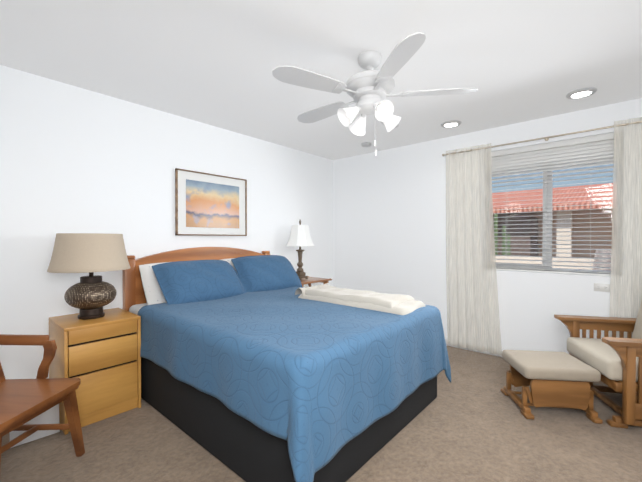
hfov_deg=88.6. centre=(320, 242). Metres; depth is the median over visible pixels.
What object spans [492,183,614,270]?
building
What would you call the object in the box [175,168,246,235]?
picture frame
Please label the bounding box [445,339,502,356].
baseboard
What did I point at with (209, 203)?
print
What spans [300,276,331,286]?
nightstand
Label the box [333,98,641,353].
wall
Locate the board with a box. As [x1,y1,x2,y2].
[9,404,59,447]
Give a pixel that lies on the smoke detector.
(366, 144)
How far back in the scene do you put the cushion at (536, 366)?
2.31 m
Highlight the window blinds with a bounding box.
[488,132,622,276]
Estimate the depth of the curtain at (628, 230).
2.80 m
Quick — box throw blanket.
[295,284,425,314]
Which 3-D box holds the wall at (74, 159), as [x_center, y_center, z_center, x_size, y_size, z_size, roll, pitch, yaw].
[-1.234,-0.004,3.472,0.150,2.440,4.450,0,1,41]
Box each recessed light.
[441,120,460,127]
[566,87,596,98]
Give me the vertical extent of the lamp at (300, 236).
0.752 m
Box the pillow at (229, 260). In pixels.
[220,258,236,272]
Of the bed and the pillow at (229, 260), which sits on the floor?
the bed
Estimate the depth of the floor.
1.96 m
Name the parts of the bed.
mattress, headboard panel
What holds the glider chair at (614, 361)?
on the floor
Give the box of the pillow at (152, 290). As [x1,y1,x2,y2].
[139,262,166,304]
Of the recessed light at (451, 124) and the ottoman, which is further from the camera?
the recessed light at (451, 124)
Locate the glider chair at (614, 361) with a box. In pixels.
[554,300,641,428]
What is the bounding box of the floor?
[0,346,641,481]
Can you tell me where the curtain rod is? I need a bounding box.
[442,121,641,155]
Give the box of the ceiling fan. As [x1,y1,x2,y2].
[272,32,477,155]
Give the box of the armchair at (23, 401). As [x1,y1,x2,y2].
[0,334,84,463]
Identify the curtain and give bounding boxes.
[446,143,501,355]
[609,117,641,337]
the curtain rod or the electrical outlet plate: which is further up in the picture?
the curtain rod
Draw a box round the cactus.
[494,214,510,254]
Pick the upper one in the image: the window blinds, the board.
the window blinds
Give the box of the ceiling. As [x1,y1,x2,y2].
[0,0,641,159]
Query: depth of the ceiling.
2.15 m
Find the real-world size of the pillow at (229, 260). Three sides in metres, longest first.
0.680 x 0.460 x 0.179 m
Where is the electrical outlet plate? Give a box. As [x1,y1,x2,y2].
[594,283,609,291]
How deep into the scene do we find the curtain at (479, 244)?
3.62 m
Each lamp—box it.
[47,233,129,319]
[286,220,313,279]
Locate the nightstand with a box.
[49,308,140,434]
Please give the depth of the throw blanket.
2.55 m
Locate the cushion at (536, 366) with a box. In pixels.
[502,350,600,381]
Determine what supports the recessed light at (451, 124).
in the ceiling
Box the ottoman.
[501,350,602,423]
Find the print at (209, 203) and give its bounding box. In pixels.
[186,179,238,227]
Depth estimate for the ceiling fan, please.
2.05 m
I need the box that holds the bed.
[122,247,450,481]
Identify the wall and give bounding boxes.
[0,65,332,378]
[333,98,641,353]
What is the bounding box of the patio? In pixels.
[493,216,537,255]
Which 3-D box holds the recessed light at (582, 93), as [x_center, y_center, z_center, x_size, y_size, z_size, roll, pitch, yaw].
[2.117,-1.207,2.678,0.200,0.017,0.200,0,1,41]
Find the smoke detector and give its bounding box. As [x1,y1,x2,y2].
[361,142,370,146]
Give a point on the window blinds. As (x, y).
(546, 158)
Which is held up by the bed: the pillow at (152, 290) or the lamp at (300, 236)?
the pillow at (152, 290)

